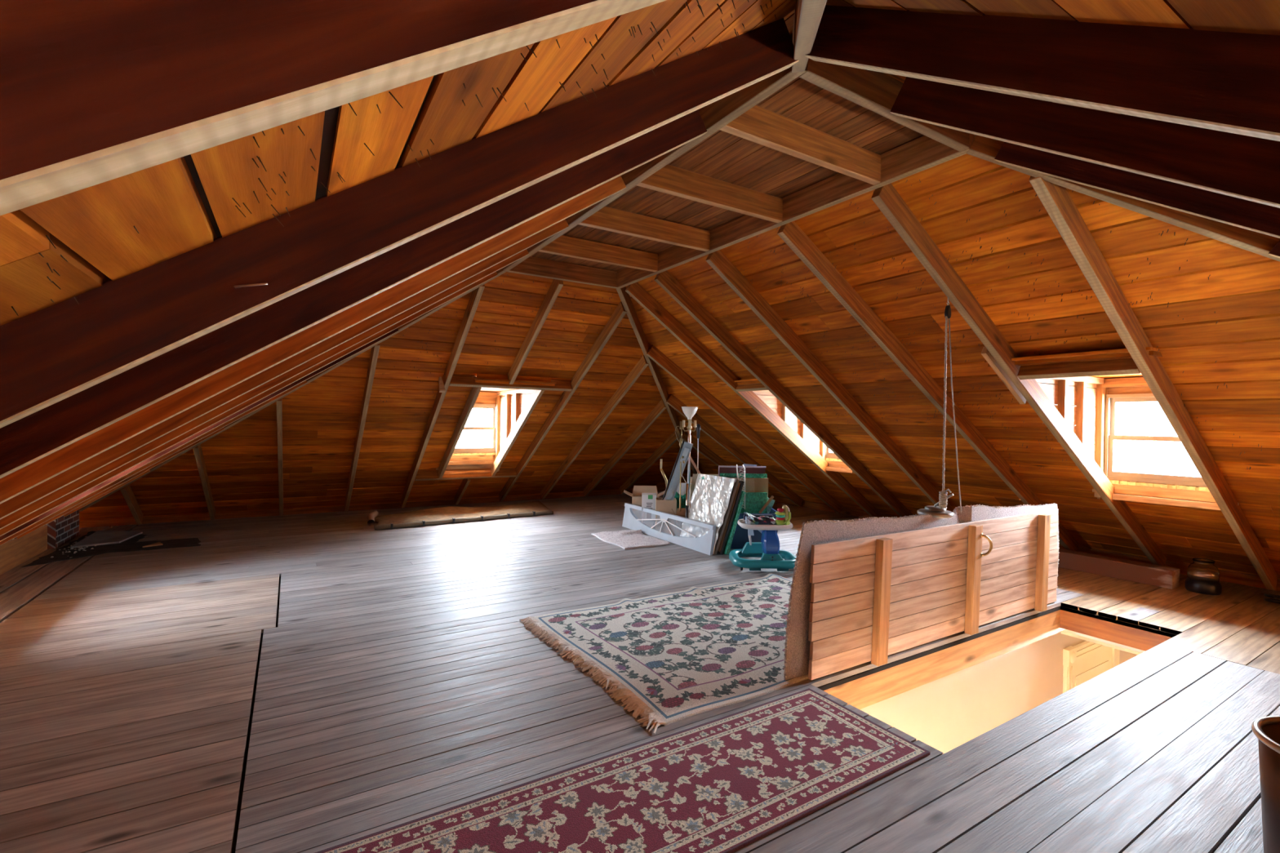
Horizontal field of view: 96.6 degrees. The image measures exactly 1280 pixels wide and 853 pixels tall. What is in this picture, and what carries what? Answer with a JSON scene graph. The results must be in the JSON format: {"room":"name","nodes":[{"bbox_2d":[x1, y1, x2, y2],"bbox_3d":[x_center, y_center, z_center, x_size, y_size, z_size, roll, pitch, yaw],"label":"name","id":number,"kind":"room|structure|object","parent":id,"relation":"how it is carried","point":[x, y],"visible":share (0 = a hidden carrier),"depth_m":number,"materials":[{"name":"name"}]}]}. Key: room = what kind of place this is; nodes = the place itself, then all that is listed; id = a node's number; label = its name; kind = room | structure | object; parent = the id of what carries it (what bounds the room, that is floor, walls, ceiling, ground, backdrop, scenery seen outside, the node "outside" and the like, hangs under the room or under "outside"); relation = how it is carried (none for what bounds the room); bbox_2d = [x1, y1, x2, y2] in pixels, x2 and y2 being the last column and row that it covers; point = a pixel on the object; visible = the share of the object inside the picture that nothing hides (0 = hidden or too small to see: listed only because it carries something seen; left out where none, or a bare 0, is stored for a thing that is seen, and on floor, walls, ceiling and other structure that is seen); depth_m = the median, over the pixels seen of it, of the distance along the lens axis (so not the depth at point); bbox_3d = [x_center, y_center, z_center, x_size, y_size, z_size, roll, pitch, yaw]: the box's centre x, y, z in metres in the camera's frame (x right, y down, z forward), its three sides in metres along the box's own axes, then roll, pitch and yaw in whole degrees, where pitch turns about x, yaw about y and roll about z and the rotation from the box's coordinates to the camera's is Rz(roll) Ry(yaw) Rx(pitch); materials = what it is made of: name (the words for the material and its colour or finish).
{"room":"attic","nodes":[
{"label":"attic","id":0,"kind":"room"},
{"bbox_2d":[0,491,1279,852],"bbox_3d":[0.298,1.444,4.663,11.000,0.060,12.800,1,1,-31],"label":"floor","id":1,"kind":"structure","parent":0,"point":[307,682],"depth_m":2.92,"materials":[{"name":"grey wood"}]},
{"bbox_2d":[4,509,79,549],"bbox_3d":[-6.639,1.094,6.339,0.410,0.416,0.790,1,1,-31],"label":"chimney","id":2,"kind":"object","parent":1,"relation":"on","point":[62,530],"visible":0.29,"depth_m":6.29,"materials":[{"name":"brick"}]},
{"bbox_2d":[22,531,200,567],"bbox_3d":[-5.740,1.308,6.498,1.294,0.004,1.934,1,1,-31],"label":"debris","id":3,"kind":"object","parent":1,"relation":"on","point":[131,544],"visible":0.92,"depth_m":6.16,"materials":[{"name":"wood"}]},
{"bbox_2d":[70,530,142,548],"bbox_3d":[-6.064,1.268,6.522,0.426,0.059,0.751,1,1,-27],"label":"board","id":4,"kind":"object","parent":3,"relation":"on","point":[99,537],"visible":1,"depth_m":6.49,"materials":[{"name":"wood"}]},
{"bbox_2d":[366,500,553,530],"bbox_3d":[-2.575,1.272,8.469,2.803,0.150,1.000,0,1,-35],"label":"carpet","id":5,"kind":"object","parent":1,"relation":"on","point":[446,514],"visible":1,"depth_m":8.29,"materials":[{"name":"carpet"}]},
{"bbox_2d":[315,688,930,852],"bbox_3d":[-0.179,1.424,2.026,3.001,0.012,0.691,1,1,-31],"label":"rug","id":6,"kind":"object","parent":1,"relation":"on","point":[727,784],"visible":1,"depth_m":2.21,"materials":[{"name":"fabric"}]},
{"bbox_2d":[591,529,670,549],"bbox_3d":[-0.133,1.360,7.016,0.671,0.054,0.986,1,1,-31],"label":"rag rug","id":7,"kind":"object","parent":1,"relation":"on","point":[625,539],"visible":1,"depth_m":6.94,"materials":[{"name":"fabric"}]},
{"bbox_2d":[623,485,665,519],"bbox_3d":[0.068,1.115,7.990,0.595,0.529,0.374,1,0,0],"label":"cardboard box","id":8,"kind":"object","parent":1,"relation":"on","point":[637,491],"visible":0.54,"depth_m":8.09,"materials":[{"name":"cardboard"}]},
{"bbox_2d":[641,493,656,528],"bbox_3d":[0.118,1.137,7.548,0.190,0.494,0.182,1,0,0],"label":"printed box","id":9,"kind":"object","parent":1,"relation":"on","point":[648,500],"visible":0.72,"depth_m":7.46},
{"bbox_2d":[519,573,808,734],"bbox_3d":[0.654,1.407,4.045,2.559,0.034,1.790,1,1,-31],"label":"rug","id":10,"kind":"object","parent":1,"relation":"on","point":[676,656],"visible":0.8,"depth_m":3.68,"materials":[{"name":"fabric"}]},
{"bbox_2d":[655,497,676,535],"bbox_3d":[0.330,1.159,7.316,0.260,0.460,0.220,1,0,0],"label":"cardboard box","id":11,"kind":"object","parent":1,"relation":"on","point":[666,506],"visible":0.48,"depth_m":7.21,"materials":[{"name":"cardboard"}]},
{"bbox_2d":[622,502,716,555],"bbox_3d":[0.296,1.230,7.050,0.084,0.320,1.930,1,1,-31],"label":"transom window","id":12,"kind":"structure","parent":1,"relation":"on","point":[704,544],"depth_m":6.87,"materials":[{"name":"grey paint"}]},
{"bbox_2d":[653,441,693,525],"bbox_3d":[0.412,0.745,7.173,0.576,1.135,0.105,1,1,44],"label":"mirror","id":13,"kind":"object","parent":1,"relation":"on","point":[686,448],"visible":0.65,"depth_m":7.10,"materials":[{"name":"mirror"}]},
{"bbox_2d":[666,447,689,500],"bbox_3d":[0.417,0.770,7.162,0.043,1.035,0.490,0,1,-44],"label":"mirror glass","id":14,"kind":"object","parent":13,"relation":"attached to","point":[685,452],"depth_m":7.11,"materials":[{"name":"mirror"}]},
{"bbox_2d":[671,508,685,536],"bbox_3d":[0.563,1.203,6.988,0.355,0.384,0.205,1,0,0],"label":"cardboard box","id":15,"kind":"object","parent":1,"relation":"on","point":[682,513],"visible":0.21,"depth_m":6.94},
{"bbox_2d":[675,421,684,511],"bbox_3d":[0.502,0.666,7.061,0.200,1.460,0.200,1,0,0],"label":"floor lamp","id":16,"kind":"object","parent":1,"relation":"on","point":[680,441],"visible":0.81,"depth_m":7.05,"materials":[{"name":"gold metal"}]},
{"bbox_2d":[681,406,697,507],"bbox_3d":[0.608,0.576,7.101,0.270,1.642,0.270,1,0,0],"label":"floor lamp","id":17,"kind":"object","parent":1,"relation":"on","point":[689,411],"visible":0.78,"depth_m":7.08,"materials":[{"name":"silver metal"}]},
{"bbox_2d":[680,473,739,555],"bbox_3d":[0.767,0.984,6.531,0.300,0.838,0.750,1,1,-31],"label":"picture","id":18,"kind":"object","parent":1,"relation":"on","point":[712,499],"visible":0.9,"depth_m":6.47,"materials":[{"name":"silver metal"}]},
{"bbox_2d":[714,479,739,555],"bbox_3d":[0.783,0.989,6.541,0.264,0.828,0.750,1,1,-31],"label":"picture frame","id":19,"kind":"object","parent":18,"relation":"attached to","point":[725,490],"depth_m":6.29,"materials":[{"name":"wood"}]},
{"bbox_2d":[716,480,744,555],"bbox_3d":[0.834,1.001,6.578,0.262,0.808,0.780,1,1,-31],"label":"framed picture","id":20,"kind":"object","parent":1,"relation":"on","point":[725,535],"visible":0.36,"depth_m":6.29,"materials":[{"name":"wood"}]},
{"bbox_2d":[723,490,745,555],"bbox_3d":[0.881,1.039,6.579,0.256,0.732,0.727,1,1,-31],"label":"picture","id":21,"kind":"object","parent":1,"relation":"on","point":[726,550],"visible":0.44,"depth_m":6.28},
{"bbox_2d":[730,508,777,549],"bbox_3d":[1.265,1.200,6.728,0.698,0.415,0.450,1,0,0],"label":"tub","id":22,"kind":"object","parent":1,"relation":"on","point":[740,537],"visible":0.19,"depth_m":6.54,"materials":[{"name":"blue plastic"}]},
{"bbox_2d":[718,465,767,478],"bbox_3d":[1.228,0.932,6.854,0.581,0.912,0.040,1,0,0],"label":"portfolio","id":23,"kind":"object","parent":22,"relation":"in","point":[751,472],"visible":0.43,"depth_m":6.84,"materials":[{"name":"leather"}]},
{"bbox_2d":[729,477,768,497],"bbox_3d":[1.282,1.002,6.796,0.480,0.775,0.013,1,0,0],"label":"cardboard sheet","id":24,"kind":"object","parent":22,"relation":"in","point":[761,485],"visible":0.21,"depth_m":6.79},
{"bbox_2d":[740,492,774,513],"bbox_3d":[1.359,1.083,6.729,0.465,0.615,0.036,1,0,0],"label":"picture","id":25,"kind":"object","parent":22,"relation":"in","point":[754,501],"visible":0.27,"depth_m":6.71},
{"bbox_2d":[728,505,795,571],"bbox_3d":[1.257,1.105,5.784,0.660,0.624,0.540,1,0,0],"label":"walker","id":26,"kind":"object","parent":1,"relation":"on","point":[770,553],"visible":0.96,"depth_m":5.63,"materials":[{"name":"teal plastic"}]},
{"bbox_2d":[737,519,792,530],"bbox_3d":[1.259,0.988,5.753,0.530,0.050,0.380,1,0,0],"label":"tray","id":27,"kind":"object","parent":26,"relation":"on","point":[754,524],"depth_m":5.66,"materials":[{"name":"white plastic"}]},
{"bbox_2d":[783,502,1059,680],"bbox_3d":[2.195,0.999,3.946,3.154,0.895,0.206,1,1,-30],"label":"trapdoor","id":28,"kind":"object","parent":1,"relation":"on","point":[873,589],"visible":0.95,"depth_m":3.67,"materials":[{"name":"brown wood"}]},
{"bbox_2d":[858,515,1179,589],"bbox_3d":[4.015,1.366,6.620,0.180,0.163,3.340,1,1,-31],"label":"timber beam","id":29,"kind":"structure","parent":1,"relation":"on","point":[1166,577],"depth_m":5.49,"materials":[{"name":"brown wood"}]},
{"bbox_2d":[1184,557,1222,595],"bbox_3d":[5.039,1.334,5.100,0.236,0.285,0.236,1,1,-31],"label":"glass jar","id":30,"kind":"object","parent":1,"relation":"on","point":[1203,577],"visible":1,"depth_m":5.03,"materials":[{"name":"glass"}]},
{"bbox_2d":[1251,715,1279,852],"bbox_3d":[2.251,1.243,1.803,0.440,0.439,0.440,1,1,-31],"label":"waste bin","id":31,"kind":"object","parent":1,"relation":"on","point":[1266,729],"visible":1,"depth_m":1.88,"materials":[{"name":"brown plastic"}]},
{"bbox_2d":[0,0,1279,579],"bbox_3d":[0.289,-0.104,4.336,11.287,3.122,13.480,1,1,-31],"label":"sloped roof","id":32,"kind":"structure","parent":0,"point":[1210,307],"depth_m":4.07,"materials":[{"name":"brown wood"}]},
{"bbox_2d":[0,524,47,575],"bbox_3d":[-3.406,1.258,1.303,0.030,0.266,11.140,1,1,-31],"label":"baseboard","id":33,"kind":"structure","parent":32,"relation":"attached to","point":[14,553],"depth_m":5.50,"materials":[{"name":"brown wood"}]},
{"bbox_2d":[63,470,150,516],"bbox_3d":[-5.881,0.677,6.262,0.770,0.577,0.048,1,1,-31],"label":"rafter","id":34,"kind":"object","parent":32,"relation":"attached to","point":[148,471],"visible":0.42,"depth_m":6.25,"materials":[{"name":"orange wood"}]},
{"bbox_2d":[16,427,225,538],"bbox_3d":[-5.193,0.482,5.742,1.639,1.154,0.048,1,1,-31],"label":"rafter","id":35,"kind":"object","parent":32,"relation":"attached to","point":[222,428],"visible":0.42,"depth_m":5.70,"materials":[{"name":"orange wood"}]},
{"bbox_2d":[120,484,142,524],"bbox_3d":[-6.288,0.943,7.060,0.048,0.682,0.979,1,1,-31],"label":"rafter","id":36,"kind":"object","parent":32,"relation":"attached to","point":[126,491],"visible":0.76,"depth_m":7.03,"materials":[{"name":"brown wood"}]},
{"bbox_2d":[0,380,307,546],"bbox_3d":[-4.452,0.248,5.253,2.388,1.652,0.048,1,1,-31],"label":"rafter","id":37,"kind":"object","parent":32,"relation":"attached to","point":[304,382],"visible":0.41,"depth_m":5.20,"materials":[{"name":"orange wood"}]},
{"bbox_2d":[0,328,398,542],"bbox_3d":[-3.712,0.014,4.764,3.136,2.150,0.048,1,1,-31],"label":"rafter","id":38,"kind":"object","parent":32,"relation":"attached to","point":[73,500],"visible":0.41,"depth_m":4.71,"materials":[{"name":"red wood"}]},
{"bbox_2d":[192,444,215,519],"bbox_3d":[-5.419,0.700,7.109,0.048,1.190,1.796,1,1,-31],"label":"rafter","id":39,"kind":"object","parent":32,"relation":"attached to","point":[197,451],"visible":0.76,"depth_m":6.98,"materials":[{"name":"brown wood"}]},
{"bbox_2d":[0,271,497,536],"bbox_3d":[-2.990,-0.214,4.287,3.867,2.635,0.048,1,1,-31],"label":"rafter","id":40,"kind":"object","parent":32,"relation":"attached to","point":[52,505],"visible":0.41,"depth_m":4.21,"materials":[{"name":"orange wood"}]},
{"bbox_2d":[0,248,528,529],"bbox_3d":[-2.582,-0.208,3.634,3.881,2.645,0.048,1,1,-31],"label":"rafter","id":41,"kind":"object","parent":32,"relation":"attached to","point":[5,522],"visible":0.41,"depth_m":3.63,"materials":[{"name":"orange wood"}]},
{"bbox_2d":[275,398,283,515],"bbox_3d":[-4.515,0.448,7.159,0.048,1.719,2.645,1,1,-31],"label":"rafter","id":42,"kind":"object","parent":32,"relation":"attached to","point":[279,405],"visible":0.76,"depth_m":6.86,"materials":[{"name":"brown wood"}]},
{"bbox_2d":[0,218,568,519],"bbox_3d":[-2.175,-0.196,2.969,3.881,2.645,0.048,1,1,-31],"label":"rafter","id":43,"kind":"object","parent":32,"relation":"attached to","point":[52,485],"visible":0.41,"depth_m":3.02,"materials":[{"name":"orange wood"}]},
{"bbox_2d":[79,267,506,511],"bbox_3d":[-4.001,-0.284,6.054,5.674,2.689,0.050,1,1,15],"label":"rafter","id":44,"kind":"object","parent":32,"relation":"attached to","point":[501,271],"visible":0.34,"depth_m":5.85,"materials":[{"name":"brown wood"}]},
{"bbox_2d":[0,175,626,503],"bbox_3d":[-1.762,-0.185,2.295,3.881,2.645,0.048,1,1,-31],"label":"rafter","id":45,"kind":"object","parent":32,"relation":"attached to","point":[42,470],"visible":0.55,"depth_m":2.40,"materials":[{"name":"orange wood"}]},
{"bbox_2d":[0,0,666,215],"bbox_3d":[-0.992,0.183,0.059,2.867,1.971,0.048,1,1,-31],"label":"rafter","id":46,"kind":"object","parent":32,"relation":"attached to","point":[93,92],"visible":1,"depth_m":0.43,"materials":[{"name":"red wood"}]},
{"bbox_2d":[0,109,706,478],"bbox_3d":[-1.371,-0.173,1.655,3.881,2.645,0.048,1,1,-31],"label":"rafter","id":47,"kind":"object","parent":32,"relation":"attached to","point":[34,437],"visible":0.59,"depth_m":1.81,"materials":[{"name":"red wood"}]},
{"bbox_2d":[344,343,379,511],"bbox_3d":[-3.561,0.182,7.213,0.048,2.277,3.542,1,1,-31],"label":"rafter","id":48,"kind":"object","parent":32,"relation":"attached to","point":[375,350],"visible":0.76,"depth_m":6.75,"materials":[{"name":"brown wood"}]},
{"bbox_2d":[79,487,668,528],"bbox_3d":[-2.916,1.276,9.822,11.100,0.155,0.040,1,1,-31],"label":"baseboard","id":49,"kind":"structure","parent":32,"relation":"attached to","point":[82,524],"depth_m":8.64,"materials":[{"name":"brown wood"}]},
{"bbox_2d":[0,17,799,428],"bbox_3d":[-1.069,-0.103,0.986,3.699,2.524,0.048,1,1,-31],"label":"rafter","id":50,"kind":"object","parent":32,"relation":"attached to","point":[50,355],"visible":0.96,"depth_m":1.21,"materials":[{"name":"red wood"}]},
{"bbox_2d":[400,284,484,508],"bbox_3d":[-2.652,-0.072,7.263,0.048,2.809,4.397,1,1,-31],"label":"rafter","id":51,"kind":"object","parent":32,"relation":"attached to","point":[476,295],"visible":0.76,"depth_m":6.54,"materials":[{"name":"brown wood"}]},
{"bbox_2d":[437,386,481,478],"bbox_3d":[-2.468,0.097,7.699,0.048,1.381,2.102,1,1,-31],"label":"rafter","id":52,"kind":"object","parent":32,"relation":"attached to","point":[475,391],"visible":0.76,"depth_m":7.55,"materials":[{"name":"brown wood"}]},
{"bbox_2d":[453,478,471,504],"bbox_3d":[-2.878,1.014,9.227,0.048,0.598,0.844,1,1,-31],"label":"rafter","id":53,"kind":"object","parent":32,"relation":"attached to","point":[464,483],"visible":0.76,"depth_m":9.20,"materials":[{"name":"brown wood"}]},
{"bbox_2d":[414,467,516,480],"bbox_3d":[-2.668,0.736,8.812,1.540,0.142,0.113,1,1,-31],"label":"header beam","id":54,"kind":"structure","parent":32,"relation":"attached to","point":[510,472],"depth_m":8.77,"materials":[{"name":"brown wood"}]},
{"bbox_2d":[435,373,556,471],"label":"window","id":55,"kind":"structure","parent":32,"relation":"in","point":[507,405],"depth_m":8.69,"materials":[{"name":"brown wood"}]},
{"bbox_2d":[448,373,572,391],"bbox_3d":[-1.559,-0.534,7.018,1.540,0.142,0.113,1,1,-31],"label":"header beam","id":56,"kind":"structure","parent":32,"relation":"attached to","point":[461,380],"depth_m":6.91,"materials":[{"name":"brown wood"}]},
{"bbox_2d":[490,389,544,475],"bbox_3d":[-1.786,0.103,8.116,0.048,1.381,2.102,1,1,-31],"label":"rafter","id":57,"kind":"object","parent":32,"relation":"attached to","point":[536,395],"visible":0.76,"depth_m":7.98,"materials":[{"name":"brown wood"}]},
{"bbox_2d":[507,279,563,384],"bbox_3d":[-1.188,-1.019,6.303,0.048,1.038,1.552,1,1,-31],"label":"rafter","id":58,"kind":"object","parent":32,"relation":"attached to","point":[557,285],"visible":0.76,"depth_m":6.18,"materials":[{"name":"brown wood"}]},
{"bbox_2d":[498,301,626,502],"bbox_3d":[-1.307,-0.037,8.131,0.048,2.762,4.322,1,1,-31],"label":"rafter","id":59,"kind":"object","parent":32,"relation":"attached to","point":[620,312],"visible":0.86,"depth_m":7.49,"materials":[{"name":"brown wood"}]},
{"bbox_2d":[540,355,648,499],"bbox_3d":[-0.850,0.197,8.856,0.048,2.294,3.570,1,1,-31],"label":"rafter","id":60,"kind":"object","parent":32,"relation":"attached to","point":[642,364],"visible":0.86,"depth_m":8.44,"materials":[{"name":"brown wood"}]},
{"bbox_2d":[582,399,666,497],"bbox_3d":[-0.339,0.459,9.665,0.048,1.771,2.730,1,1,-31],"label":"rafter","id":61,"kind":"object","parent":32,"relation":"attached to","point":[660,406],"visible":0.88,"depth_m":9.43,"materials":[{"name":"brown wood"}]},
{"bbox_2d":[619,431,679,494],"bbox_3d":[0.130,0.699,10.409,0.048,1.291,1.958,1,1,-31],"label":"rafter","id":62,"kind":"object","parent":32,"relation":"attached to","point":[672,438],"visible":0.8,"depth_m":10.30,"materials":[{"name":"brown wood"}]},
{"bbox_2d":[616,286,697,474],"bbox_3d":[0.551,-0.121,9.076,0.050,2.940,6.497,1,1,14],"label":"rafter","id":63,"kind":"object","parent":32,"relation":"attached to","point":[625,299],"visible":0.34,"depth_m":7.12,"materials":[{"name":"brown wood"}]},
{"bbox_2d":[681,431,731,466],"bbox_3d":[1.533,0.722,10.096,1.982,1.280,0.056,1,1,-31],"label":"rafter","id":64,"kind":"object","parent":32,"relation":"attached to","point":[704,450],"visible":0.46,"depth_m":9.82,"materials":[{"name":"brown wood"}]},
{"bbox_2d":[665,393,803,506],"bbox_3d":[1.601,0.452,9.107,2.904,1.840,0.057,0,1,-32],"label":"rafter","id":65,"kind":"object","parent":32,"relation":"attached to","point":[672,400],"visible":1,"depth_m":8.96,"materials":[{"name":"brown wood"}]},
{"bbox_2d":[646,345,842,513],"bbox_3d":[1.667,0.187,8.140,3.806,2.388,0.058,0,1,-33],"label":"rafter","id":66,"kind":"object","parent":32,"relation":"attached to","point":[657,356],"visible":1,"depth_m":7.92,"materials":[{"name":"brown wood"}]},
{"bbox_2d":[735,378,769,391],"bbox_3d":[1.319,-0.482,6.580,0.112,0.142,0.540,1,1,-31],"label":"header beam","id":67,"kind":"structure","parent":32,"relation":"attached to","point":[748,387],"depth_m":6.57,"materials":[{"name":"brown wood"}]},
{"bbox_2d":[625,282,879,517],"bbox_3d":[1.731,-0.059,7.238,4.656,2.897,0.061,0,1,-36],"label":"rafter","id":68,"kind":"object","parent":32,"relation":"attached to","point":[637,292],"visible":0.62,"depth_m":6.83,"materials":[{"name":"brown wood"}]},
{"bbox_2d":[653,270,913,516],"bbox_3d":[2.026,-0.050,6.756,4.654,2.897,0.061,0,1,-35],"label":"rafter","id":69,"kind":"object","parent":32,"relation":"attached to","point":[664,279],"visible":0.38,"depth_m":6.31,"materials":[{"name":"brown wood"}]},
{"bbox_2d":[717,378,867,473],"bbox_3d":[1.969,0.009,7.203,1.940,1.227,0.750,1,1,-31],"label":"window","id":70,"kind":"structure","parent":32,"relation":"in","point":[835,464],"depth_m":7.62,"materials":[{"name":"brown wood"}]},
{"bbox_2d":[791,0,826,72],"bbox_3d":[-0.086,-0.070,-0.635,0.050,2.888,5.923,1,1,13],"label":"rafter","id":71,"kind":"object","parent":32,"relation":"attached to","point":[808,14],"visible":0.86,"depth_m":1.46,"materials":[{"name":"brown wood"}]},
{"bbox_2d":[706,249,954,511],"bbox_3d":[2.430,-0.039,6.095,4.656,2.897,0.061,0,1,-36],"label":"rafter","id":72,"kind":"object","parent":32,"relation":"attached to","point":[717,260],"visible":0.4,"depth_m":5.53,"materials":[{"name":"brown wood"}]},
{"bbox_2d":[777,221,1079,551],"bbox_3d":[2.958,-0.024,5.233,4.641,2.897,0.057,1,1,-31],"label":"rafter","id":73,"kind":"object","parent":32,"relation":"attached to","point":[792,234],"visible":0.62,"depth_m":4.73,"materials":[{"name":"brown wood"}]},
{"bbox_2d":[871,182,1166,566],"bbox_3d":[3.338,-0.013,4.612,4.640,2.897,0.119,1,1,-31],"label":"rafter","id":74,"kind":"object","parent":32,"relation":"attached to","point":[887,199],"depth_m":4.13,"materials":[{"name":"brown wood"}]},
{"bbox_2d":[944,297,951,318],"bbox_3d":[2.056,-0.793,3.807,0.042,0.144,0.024,1,1,-31],"label":"pulley","id":75,"kind":"object","parent":74,"relation":"hanging from","point":[948,309],"visible":1,"depth_m":3.80,"materials":[{"name":"metal"}]},
{"bbox_2d":[938,315,951,508],"bbox_3d":[2.059,-0.092,3.838,0.093,1.289,0.054,1,1,-31],"label":"rope","id":76,"kind":"object","parent":75,"relation":"hanging from","point":[943,495],"visible":1,"depth_m":3.81,"materials":[{"name":"fabric"}]},
{"bbox_2d":[917,493,953,518],"bbox_3d":[2.038,0.531,3.923,0.224,0.166,0.236,1,1,-31],"label":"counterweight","id":77,"kind":"object","parent":76,"relation":"hanging from","point":[935,511],"visible":0.86,"depth_m":3.87,"materials":[{"name":"grey metal"}]},
{"bbox_2d":[948,318,961,512],"bbox_3d":[2.168,-0.064,3.920,0.303,1.343,0.010,0,1,-42],"label":"rope","id":78,"kind":"object","parent":75,"relation":"hanging from","point":[948,318],"visible":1,"depth_m":3.90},
{"bbox_2d":[768,495,1279,591],"bbox_3d":[4.591,1.418,7.114,0.040,0.130,12.700,1,1,-31],"label":"baseboard","id":79,"kind":"structure","parent":32,"relation":"attached to","point":[1226,576],"depth_m":6.06,"materials":[{"name":"brown wood"}]},
{"bbox_2d":[804,4,1279,141],"bbox_3d":[1.575,0.087,0.137,0.048,2.724,4.012,1,1,-31],"label":"rafter","id":80,"kind":"object","parent":32,"relation":"attached to","point":[1227,82],"visible":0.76,"depth_m":1.18,"materials":[{"name":"red wood"}]},
{"bbox_2d":[1017,358,1140,379],"bbox_3d":[2.997,-0.411,3.914,0.112,0.142,0.700,1,1,-31],"label":"header beam","id":81,"kind":"structure","parent":32,"relation":"attached to","point":[1125,366],"depth_m":3.87,"materials":[{"name":"brown wood"}]},
{"bbox_2d":[889,76,1279,208],"bbox_3d":[2.188,0.008,0.658,0.048,2.891,4.264,1,1,-31],"label":"rafter","id":82,"kind":"object","parent":32,"relation":"attached to","point":[1246,167],"visible":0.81,"depth_m":1.78,"materials":[{"name":"red wood"}]},
{"bbox_2d":[984,346,1239,510],"bbox_3d":[3.680,0.057,4.408,1.940,1.227,0.975,1,1,-31],"label":"window","id":83,"kind":"structure","parent":32,"relation":"in","point":[1087,404],"depth_m":4.96,"materials":[{"name":"brown wood"}]},
{"bbox_2d":[966,134,1279,261],"bbox_3d":[4.720,-0.003,2.266,6.310,2.939,0.050,1,1,11],"label":"rafter","id":84,"kind":"object","parent":32,"relation":"attached to","point":[984,148],"visible":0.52,"depth_m":2.69,"materials":[{"name":"brown wood"}]},
{"bbox_2d":[994,141,1279,238],"bbox_3d":[2.841,0.031,1.029,0.048,2.857,4.213,1,1,-31],"label":"rafter","id":85,"kind":"object","parent":32,"relation":"attached to","point":[1255,216],"visible":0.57,"depth_m":2.29,"materials":[{"name":"red wood"}]},
{"bbox_2d":[1028,175,1277,590],"bbox_3d":[3.836,0.059,3.984,4.444,2.778,0.056,1,1,-31],"label":"rafter","id":86,"kind":"object","parent":32,"relation":"attached to","point":[1056,200],"visible":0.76,"depth_m":3.51,"materials":[{"name":"brown wood"}]},
{"bbox_2d":[530,76,924,271],"bbox_3d":[0.200,-1.612,4.073,1.797,0.060,4.180,1,1,-31],"label":"ceiling","id":87,"kind":"structure","parent":0,"point":[723,156],"depth_m":3.41,"materials":[{"name":"brown wood"}]},
{"bbox_2d":[507,256,617,288],"bbox_3d":[-0.736,-1.521,5.600,1.147,0.165,0.050,1,1,-31],"label":"beam","id":88,"kind":"structure","parent":87,"relation":"attached to","point":[532,266],"depth_m":5.58,"materials":[{"name":"brown wood"}]},
{"bbox_2d":[537,235,657,271],"bbox_3d":[-0.338,-1.508,4.950,1.147,0.155,0.048,1,1,-31],"label":"joist","id":89,"kind":"object","parent":87,"relation":"attached to","point":[565,246],"visible":0.76,"depth_m":4.93,"materials":[{"name":"brown wood"}]},
{"bbox_2d":[577,206,710,251],"bbox_3d":[0.061,-1.497,4.297,1.147,0.155,0.048,1,1,-31],"label":"joist","id":90,"kind":"object","parent":87,"relation":"attached to","point":[609,219],"visible":0.76,"depth_m":4.27,"materials":[{"name":"brown wood"}]},
{"bbox_2d":[502,32,806,271],"bbox_3d":[-0.312,-1.499,3.761,0.050,0.165,3.620,1,1,-31],"label":"beam","id":91,"kind":"structure","parent":87,"relation":"attached to","point":[716,115],"depth_m":2.69,"materials":[{"name":"brown wood"}]},
{"bbox_2d":[636,164,782,222],"bbox_3d":[0.476,-1.486,3.619,1.147,0.155,0.048,1,1,-31],"label":"joist","id":92,"kind":"object","parent":87,"relation":"attached to","point":[669,180],"visible":0.76,"depth_m":3.59,"materials":[{"name":"brown wood"}]},
{"bbox_2d":[616,133,973,288],"bbox_3d":[0.709,-1.490,4.386,0.050,0.165,3.620,1,1,-31],"label":"beam","id":93,"kind":"structure","parent":87,"relation":"attached to","point":[923,153],"depth_m":3.65,"materials":[{"name":"brown wood"}]},
{"bbox_2d":[719,104,880,184],"bbox_3d":[0.873,-1.474,2.971,1.147,0.155,0.048,1,1,-31],"label":"joist","id":94,"kind":"object","parent":87,"relation":"attached to","point":[762,126],"visible":0.76,"depth_m":2.94,"materials":[{"name":"brown wood"}]},
{"bbox_2d":[798,57,969,151],"bbox_3d":[1.132,-1.468,2.547,1.147,0.165,0.050,1,1,-31],"label":"beam","id":95,"kind":"structure","parent":87,"relation":"attached to","point":[876,91],"depth_m":2.44,"materials":[{"name":"brown wood"}]},
{"bbox_2d":[859,631,1137,754],"bbox_3d":[3.164,3.030,4.634,5.720,2.650,0.108,1,1,-31],"label":"wall","id":96,"kind":"structure","parent":0,"point":[945,713],"depth_m":4.12,"materials":[{"name":"beige paint"}]},
{"bbox_2d":[821,608,1065,709],"bbox_3d":[2.318,1.590,4.044,3.300,0.216,0.048,1,1,-31],"label":"trim","id":97,"kind":"structure","parent":96,"relation":"attached to","point":[863,692],"depth_m":3.84,"materials":[{"name":"brown wood"}]},
{"bbox_2d":[1062,640,1119,693],"bbox_3d":[4.045,3.126,5.099,1.090,2.475,0.057,1,1,-31],"label":"door","id":98,"kind":"structure","parent":96,"relation":"in","point":[1084,661],"depth_m":5.01,"materials":[{"name":"beige paint"}]},
{"bbox_2d":[1059,606,1175,651],"bbox_3d":[3.779,1.588,4.287,0.045,0.176,1.060,1,1,-31],"label":"trim","id":99,"kind":"structure","parent":96,"relation":"attached to","point":[1136,638],"depth_m":4.43,"materials":[{"name":"wood"}]},
{"bbox_2d":[1061,629,1144,655],"bbox_3d":[3.592,1.727,3.588,6.100,0.025,2.080,1,1,-31],"label":"ceiling","id":100,"kind":"structure","parent":0,"point":[1107,643],"depth_m":4.53,"materials":[{"name":"paint"}]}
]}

